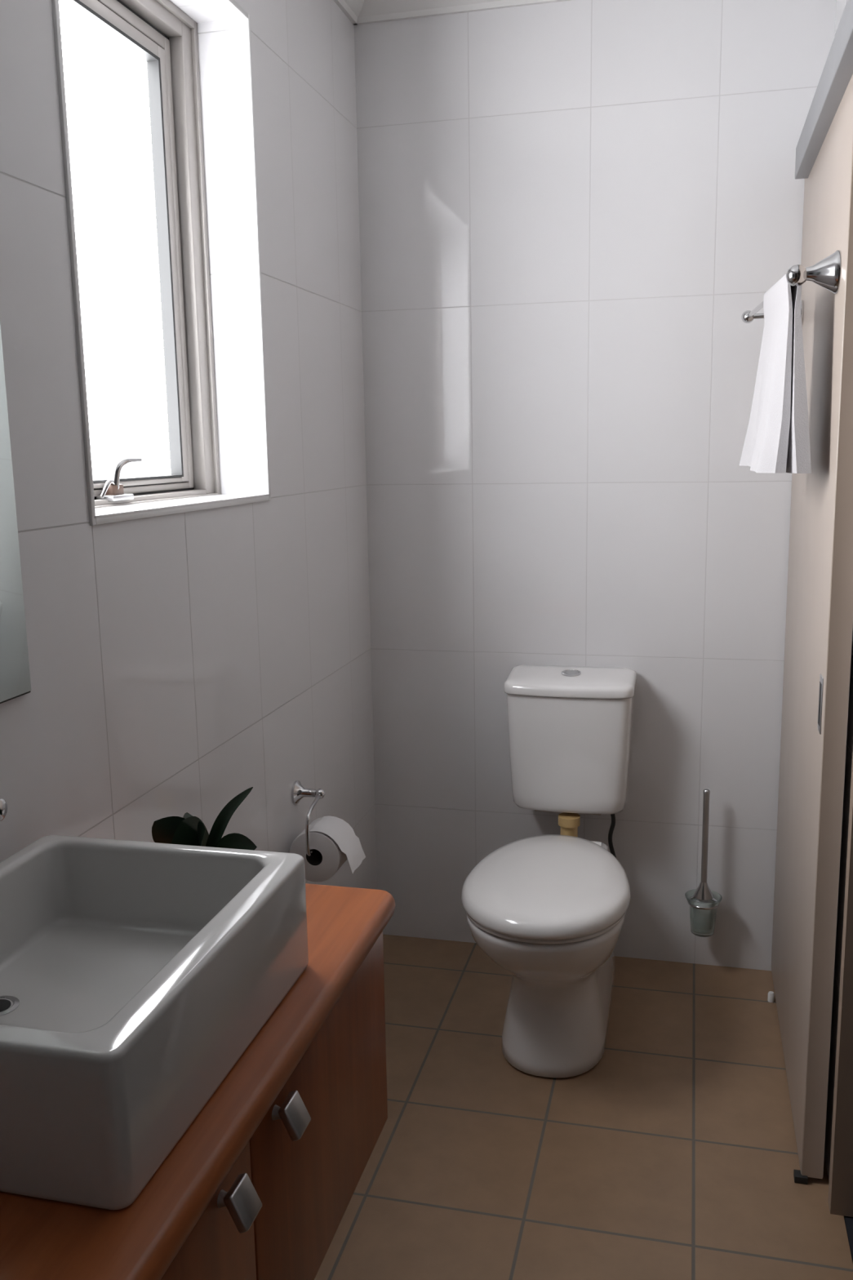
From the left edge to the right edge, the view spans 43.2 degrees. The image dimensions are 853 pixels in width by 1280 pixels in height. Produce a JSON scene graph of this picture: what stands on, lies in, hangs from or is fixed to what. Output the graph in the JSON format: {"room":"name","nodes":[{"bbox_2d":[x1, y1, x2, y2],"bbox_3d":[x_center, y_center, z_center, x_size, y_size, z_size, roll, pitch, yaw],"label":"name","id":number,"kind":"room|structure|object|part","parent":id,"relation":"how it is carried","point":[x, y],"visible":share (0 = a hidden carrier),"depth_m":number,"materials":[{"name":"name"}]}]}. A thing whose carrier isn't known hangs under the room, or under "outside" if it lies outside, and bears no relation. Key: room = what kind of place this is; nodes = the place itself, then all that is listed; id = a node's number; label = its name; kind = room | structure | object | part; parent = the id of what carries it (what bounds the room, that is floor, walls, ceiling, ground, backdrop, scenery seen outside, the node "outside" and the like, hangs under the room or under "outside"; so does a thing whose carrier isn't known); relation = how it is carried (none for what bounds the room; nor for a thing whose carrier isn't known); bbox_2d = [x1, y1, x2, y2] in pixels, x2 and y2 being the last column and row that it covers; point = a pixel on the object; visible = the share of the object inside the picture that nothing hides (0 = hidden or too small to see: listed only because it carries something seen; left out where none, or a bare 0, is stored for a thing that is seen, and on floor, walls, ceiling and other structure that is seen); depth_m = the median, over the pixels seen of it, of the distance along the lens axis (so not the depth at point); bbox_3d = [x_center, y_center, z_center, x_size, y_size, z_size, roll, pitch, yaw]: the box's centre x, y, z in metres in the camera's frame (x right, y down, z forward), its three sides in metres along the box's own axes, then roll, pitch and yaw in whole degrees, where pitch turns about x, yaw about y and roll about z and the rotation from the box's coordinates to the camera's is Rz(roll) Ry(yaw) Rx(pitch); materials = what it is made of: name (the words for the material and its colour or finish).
{"room":"bathroom","nodes":[
{"label":"bathroom","id":0,"kind":"room"},
{"bbox_2d":[0,0,377,888],"bbox_3d":[-0.674,-0.063,1.260,0.200,2.485,3.500,2,11,14],"label":"wall","id":1,"kind":"structure","parent":0,"point":[189,662],"depth_m":2.10,"materials":[{"name":"tile"}]},
{"bbox_2d":[0,798,7,821],"bbox_3d":[-0.537,0.225,1.172,0.123,0.072,0.371,2,11,14],"label":"tap","id":2,"kind":"object","parent":1,"relation":"attached to","point":[3,806],"visible":1,"depth_m":1.35,"materials":[{"name":"silver metal"}]},
{"bbox_2d":[0,324,31,703],"bbox_3d":[-0.657,-0.293,0.861,0.010,0.922,1.027,2,11,14],"label":"wall mirror","id":3,"kind":"object","parent":1,"relation":"attached to","point":[15,674],"visible":1,"depth_m":1.38,"materials":[{"name":"silver mirror"}]},
{"bbox_2d":[51,0,96,525],"bbox_3d":[-0.502,-0.623,1.498,0.017,0.925,0.010,2,11,14],"label":"trim","id":4,"kind":"structure","parent":1,"relation":"attached to","point":[55,10],"depth_m":1.51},
{"bbox_2d":[58,0,269,519],"bbox_3d":[-0.507,-0.688,1.844,0.195,0.912,0.684,2,11,14],"label":"window","id":5,"kind":"structure","parent":1,"relation":"in","point":[140,26],"depth_m":1.96,"materials":[{"name":"white glass"}]},
{"bbox_3d":[-0.542,-0.259,1.845,0.014,0.031,0.055,2,11,14],"label":"latch arm","id":6,"kind":"part","parent":5,"relation":"part of","materials":[{"name":"silver metal"}]},
{"bbox_2d":[105,484,124,495],"bbox_3d":[-0.541,-0.258,1.864,0.020,0.022,0.035,2,11,14],"label":"block","id":7,"kind":"object","parent":5,"relation":"attached to","point":[113,490],"depth_m":1.85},
{"bbox_3d":[-0.575,-0.660,1.835,0.006,0.801,0.544,2,11,14],"label":"frosted pane","id":8,"kind":"part","parent":5,"relation":"part of","materials":[{"name":"white glass"}]},
{"bbox_3d":[-0.579,-1.047,1.757,0.039,0.024,0.520,2,11,14],"label":"sash","id":9,"kind":"part","parent":5,"relation":"part of","materials":[{"name":"silver metal"}]},
{"bbox_2d":[108,457,142,489],"bbox_3d":[-0.524,-0.289,1.879,0.021,0.057,0.078,6,13,35],"label":"latch lever","id":10,"kind":"object","parent":5,"relation":"attached to","point":[114,475],"visible":0.94,"depth_m":1.85,"materials":[{"name":"silver metal"}]},
{"bbox_3d":[-0.578,-1.076,1.764,0.036,0.022,0.567,2,11,14],"label":"sash","id":11,"kind":"part","parent":5,"relation":"part of","materials":[{"name":"silver metal"}]},
{"bbox_3d":[-0.566,-0.274,1.897,0.039,0.010,0.520,2,11,14],"label":"inner bottom of sash","id":12,"kind":"part","parent":5,"relation":"part of","materials":[{"name":"white metal"}]},
{"bbox_2d":[93,475,182,483],"bbox_3d":[-0.560,-0.280,1.892,0.032,0.004,0.510,2,11,14],"label":"bead","id":13,"kind":"object","parent":5,"relation":"attached to","point":[162,476],"visible":0.5,"depth_m":1.98,"materials":[{"name":"black rubber"}]},
{"bbox_2d":[93,481,186,489],"bbox_3d":[-0.565,-0.270,1.908,0.026,0.002,0.560,2,11,14],"label":"groove","id":14,"kind":"object","parent":5,"relation":"attached to","point":[179,482],"visible":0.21,"depth_m":2.03,"materials":[{"name":"grey metal"}]},
{"bbox_3d":[-0.564,-0.263,1.910,0.036,0.012,0.567,2,11,14],"label":"sash bottom","id":15,"kind":"part","parent":5,"relation":"part of","materials":[{"name":"white metal"}]},
{"bbox_2d":[93,488,191,499],"bbox_3d":[-0.563,-0.256,1.917,0.025,0.004,0.601,2,11,14],"label":"bottom gasket","id":16,"kind":"object","parent":5,"relation":"attached to","point":[184,489],"visible":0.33,"depth_m":2.07,"materials":[{"name":"black rubber"}]},
{"bbox_3d":[-0.561,-0.247,1.921,0.078,0.016,0.614,2,11,14],"label":"bottom of the outer frame","id":17,"kind":"part","parent":5,"relation":"part of","materials":[{"name":"white metal"}]},
{"bbox_3d":[-0.576,-1.115,1.764,0.078,0.040,0.614,2,11,14],"label":"frame","id":18,"kind":"part","parent":5,"relation":"part of","materials":[{"name":"silver metal"}]},
{"bbox_2d":[94,493,217,508],"bbox_3d":[-0.518,-0.244,1.929,0.014,0.007,0.656,2,11,14],"label":"bottom outer lip","id":19,"kind":"object","parent":5,"relation":"attached to","point":[210,494],"visible":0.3,"depth_m":1.97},
{"bbox_2d":[146,57,183,476],"bbox_3d":[-0.505,-0.702,2.071,0.032,0.769,0.007,2,11,14],"label":"window pane","id":20,"kind":"object","parent":5,"relation":"attached to","point":[153,68],"visible":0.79,"depth_m":2.06,"materials":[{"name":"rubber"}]},
{"bbox_3d":[-0.507,-0.713,2.089,0.039,0.803,0.030,2,11,14],"label":"sash","id":21,"kind":"part","parent":5,"relation":"part of","materials":[{"name":"white metal"}]},
{"bbox_3d":[-0.501,-0.724,2.118,0.036,0.843,0.022,2,11,14],"label":"sash","id":22,"kind":"part","parent":5,"relation":"part of","materials":[{"name":"white metal"}]},
{"bbox_3d":[-0.489,-0.746,2.160,0.078,0.911,0.052,2,11,14],"label":"outer frame","id":23,"kind":"part","parent":5,"relation":"part of","materials":[{"name":"white metal"}]},
{"bbox_2d":[191,20,221,494],"bbox_3d":[-0.446,-0.748,2.169,0.014,0.911,0.014,2,11,14],"label":"window frame","id":24,"kind":"structure","parent":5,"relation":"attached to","point":[194,42],"depth_m":2.16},
{"bbox_2d":[95,496,268,524],"bbox_3d":[-0.413,-0.233,1.905,0.017,0.010,0.672,2,11,14],"label":"trim","id":25,"kind":"structure","parent":1,"relation":"attached to","point":[100,521],"depth_m":1.82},
{"bbox_2d":[0,883,395,1279],"bbox_3d":[-0.366,0.627,1.195,0.464,0.364,0.998,2,11,14],"label":"bathroom vanity","id":26,"kind":"object","parent":1,"relation":"attached to","point":[260,1184],"visible":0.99,"depth_m":1.17,"materials":[{"name":"brown wood"}]},
{"bbox_2d":[0,835,308,1209],"bbox_3d":[-0.379,0.372,1.170,0.367,0.146,0.466,2,11,14],"label":"rectangular basin","id":27,"kind":"object","parent":26,"relation":"in","point":[135,975],"visible":1,"depth_m":1.16,"materials":[{"name":"grey ceramic"}]},
{"bbox_2d":[151,786,257,849],"bbox_3d":[-0.309,0.291,1.488,0.090,0.191,0.166,-11,14,-42],"label":"potted plant","id":28,"kind":"object","parent":26,"relation":"on","point":[188,829],"visible":0.34,"depth_m":1.48,"materials":[{"name":"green plant"}]},
{"bbox_3d":[-0.244,0.704,0.915,0.018,0.308,0.470,2,11,14],"label":"door","id":29,"kind":"part","parent":26,"relation":"part of","materials":[{"name":"brown wood"}]},
{"bbox_3d":[-0.189,0.540,1.040,0.020,0.018,0.018,2,11,14],"label":"knob stem","id":30,"kind":"part","parent":26,"relation":"part of","materials":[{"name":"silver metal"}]},
{"bbox_3d":[-0.176,0.541,1.037,0.011,0.038,0.038,-24,4,17],"label":"knob plate","id":31,"kind":"part","parent":26,"relation":"part of","materials":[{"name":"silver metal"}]},
{"bbox_3d":[-0.156,0.516,1.173,0.020,0.018,0.018,2,11,14],"label":"knob stem","id":32,"kind":"part","parent":26,"relation":"part of","materials":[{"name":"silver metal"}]},
{"bbox_3d":[-0.143,0.516,1.170,0.011,0.038,0.038,-24,4,17],"label":"knob plate","id":33,"kind":"part","parent":26,"relation":"part of","materials":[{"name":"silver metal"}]},
{"bbox_3d":[-0.129,0.618,1.377,0.018,0.308,0.494,2,11,14],"label":"door","id":34,"kind":"part","parent":26,"relation":"part of","materials":[{"name":"brown wood"}]},
{"bbox_2d":[219,0,248,19],"bbox_3d":[-0.429,-1.133,1.742,0.017,0.010,0.672,2,11,14],"label":"trim","id":35,"kind":"structure","parent":1,"relation":"attached to","point":[231,5],"depth_m":2.02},
{"bbox_2d":[240,13,271,500],"bbox_3d":[-0.340,-0.744,2.149,0.017,0.925,0.010,2,11,14],"label":"trim","id":36,"kind":"structure","parent":1,"relation":"attached to","point":[246,37],"depth_m":2.14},
{"bbox_2d":[291,780,324,856],"bbox_3d":[-0.270,0.393,2.387,0.074,0.135,0.146,2,11,14],"label":"toilet roll holder","id":37,"kind":"object","parent":1,"relation":"attached to","point":[299,792],"visible":0.87,"depth_m":2.41,"materials":[{"name":"silver metal"}]},
{"bbox_3d":[-0.244,0.404,2.383,0.020,0.113,0.146,2,11,14],"label":"rod","id":38,"kind":"part","parent":37,"relation":"part of","materials":[{"name":"silver metal"}]},
{"bbox_2d":[289,815,365,882],"bbox_3d":[-0.219,0.465,2.397,0.145,0.118,0.102,2,11,14],"label":"toilet paper roll","id":39,"kind":"object","parent":37,"relation":"hanging from","point":[335,841],"visible":0.91,"depth_m":2.36,"materials":[{"name":"white paper"}]},
{"bbox_2d":[333,0,364,24],"bbox_3d":[-0.572,-1.255,1.014,0.055,0.055,3.500,2,11,14],"label":"trim","id":40,"kind":"structure","parent":1,"relation":"attached to","point":[352,9],"depth_m":2.62,"materials":[{"name":"white paint"}]},
{"bbox_2d":[314,933,852,1279],"bbox_3d":[-0.091,1.224,1.353,1.355,0.100,3.500,2,11,14],"label":"floor","id":41,"kind":"structure","parent":0,"point":[674,1156],"depth_m":2.16,"materials":[{"name":"tile"}]},
{"bbox_2d":[461,664,636,1077],"bbox_3d":[0.304,0.532,2.565,0.374,0.816,0.750,2,11,14],"label":"toilet","id":42,"kind":"object","parent":41,"relation":"on","point":[549,910],"visible":1,"depth_m":2.47,"materials":[{"name":"white ceramic"}]},
{"bbox_3d":[0.279,0.544,2.466,0.374,0.047,0.545,2,11,14],"label":"seat lid","id":43,"kind":"part","parent":42,"relation":"part of","materials":[{"name":"white plastic"}]},
{"bbox_3d":[0.369,0.105,2.759,0.327,0.046,0.184,2,11,14],"label":"cistern lid","id":44,"kind":"part","parent":42,"relation":"part of","materials":[{"name":"white ceramic"}]},
{"bbox_2d":[767,991,774,1002],"bbox_3d":[0.868,0.898,2.714,0.016,0.024,0.016,2,11,14],"label":"door stop","id":45,"kind":"object","parent":41,"relation":"on","point":[771,994],"visible":1,"depth_m":2.71,"materials":[{"name":"white plastic"}]},
{"bbox_2d":[793,1168,808,1184],"bbox_3d":[0.714,1.024,2.057,0.024,0.014,0.022,2,11,14],"label":"floor guide","id":46,"kind":"object","parent":41,"relation":"on","point":[799,1178],"visible":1,"depth_m":2.05,"materials":[{"name":"black rubber"}]},
{"bbox_2d":[354,0,836,970],"bbox_3d":[0.873,-0.353,2.716,2.500,2.485,0.120,2,11,14],"label":"wall","id":47,"kind":"structure","parent":0,"point":[572,213],"depth_m":2.74,"materials":[{"name":"tile"}]},
{"bbox_2d":[353,0,570,25],"bbox_3d":[0.365,-1.545,2.530,1.140,0.055,0.055,2,11,14],"label":"trim","id":48,"kind":"structure","parent":47,"relation":"attached to","point":[372,11],"depth_m":2.63,"materials":[{"name":"white paint"}]},
{"bbox_2d":[684,788,722,937],"bbox_3d":[0.724,0.575,2.805,0.094,0.392,0.108,2,11,14],"label":"toilet brush","id":49,"kind":"object","parent":47,"relation":"attached to","point":[704,902],"visible":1,"depth_m":2.79,"materials":[{"name":"silver metal"}]},
{"bbox_3d":[0.721,0.512,2.787,0.017,0.262,0.017,2,11,14],"label":"handle","id":50,"kind":"part","parent":49,"relation":"part of","materials":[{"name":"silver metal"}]},
{"bbox_2d":[684,888,722,937],"bbox_3d":[0.724,0.719,2.824,0.094,0.103,0.094,2,11,14],"label":"cup","id":51,"kind":"object","parent":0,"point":[703,905],"depth_m":2.80,"materials":[{"name":"clear glass"}]},
{"bbox_2d":[824,0,852,1181],"bbox_3d":[0.588,-0.029,0.952,0.120,2.485,3.500,2,11,14],"label":"wall","id":52,"kind":"structure","parent":0,"point":[840,4],"depth_m":2.00,"materials":[{"name":"paint"}]},
{"bbox_2d":[771,74,852,1178],"bbox_3d":[0.815,-0.047,2.273,0.042,2.018,0.850,2,11,14],"label":"leaf","id":53,"kind":"object","parent":52,"relation":"hanging from","point":[828,186],"depth_m":2.02,"materials":[{"name":"beige laminate"}]},
{"bbox_2d":[742,249,841,326],"bbox_3d":[0.721,-0.692,2.179,0.135,0.072,0.718,2,11,14],"label":"towel rail","id":54,"kind":"object","parent":53,"relation":"attached to","point":[826,273],"visible":0.86,"depth_m":1.85,"materials":[{"name":"silver metal"}]},
{"bbox_3d":[0.806,-0.751,2.492,0.120,0.014,0.012,2,11,14],"label":"post","id":55,"kind":"part","parent":54,"relation":"part of","materials":[{"name":"silver metal"}]},
{"bbox_2d":[739,273,811,473],"bbox_3d":[0.668,-0.500,2.053,0.094,0.354,0.360,1,10,8],"label":"hand towel","id":56,"kind":"object","parent":54,"relation":"hanging from","point":[777,441],"visible":0.96,"depth_m":1.95,"materials":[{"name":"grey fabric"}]},
{"bbox_2d":[817,681,822,725],"bbox_3d":[0.708,0.115,1.938,0.003,0.077,0.024,2,11,14],"label":"pull recess","id":57,"kind":"object","parent":53,"relation":"in","point":[820,685],"depth_m":1.94,"materials":[{"name":"silver metal"}]},
{"bbox_3d":[0.710,0.115,1.938,0.005,0.103,0.040,2,11,14],"label":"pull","id":58,"kind":"part","parent":53,"relation":"part of","materials":[{"name":"silver metal"}]},
{"bbox_3d":[0.716,0.028,1.869,0.037,2.018,0.002,2,11,14],"label":"leaf edge","id":59,"kind":"part","parent":53,"relation":"part of","materials":[{"name":"beige wood"}]},
{"bbox_2d":[795,0,852,178],"bbox_3d":[0.586,-0.864,1.277,0.080,0.068,2.415,2,11,14],"label":"door frame","id":60,"kind":"structure","parent":52,"relation":"attached to","point":[837,72],"depth_m":1.89,"materials":[{"name":"grey metal"}]},
{"bbox_2d":[827,755,852,1217],"bbox_3d":[0.605,0.191,1.041,0.138,2.020,1.600,2,11,14],"label":"trim","id":61,"kind":"structure","parent":52,"relation":"attached to","point":[840,1200],"depth_m":1.92,"materials":[{"name":"brown"}]},
{"bbox_2d":[844,1215,852,1262],"bbox_3d":[1.123,1.258,1.057,1.145,0.097,3.500,2,11,14],"label":"floor","id":62,"kind":"structure","parent":0,"point":[848,1220],"depth_m":1.93,"materials":[{"name":"black"}]}
]}

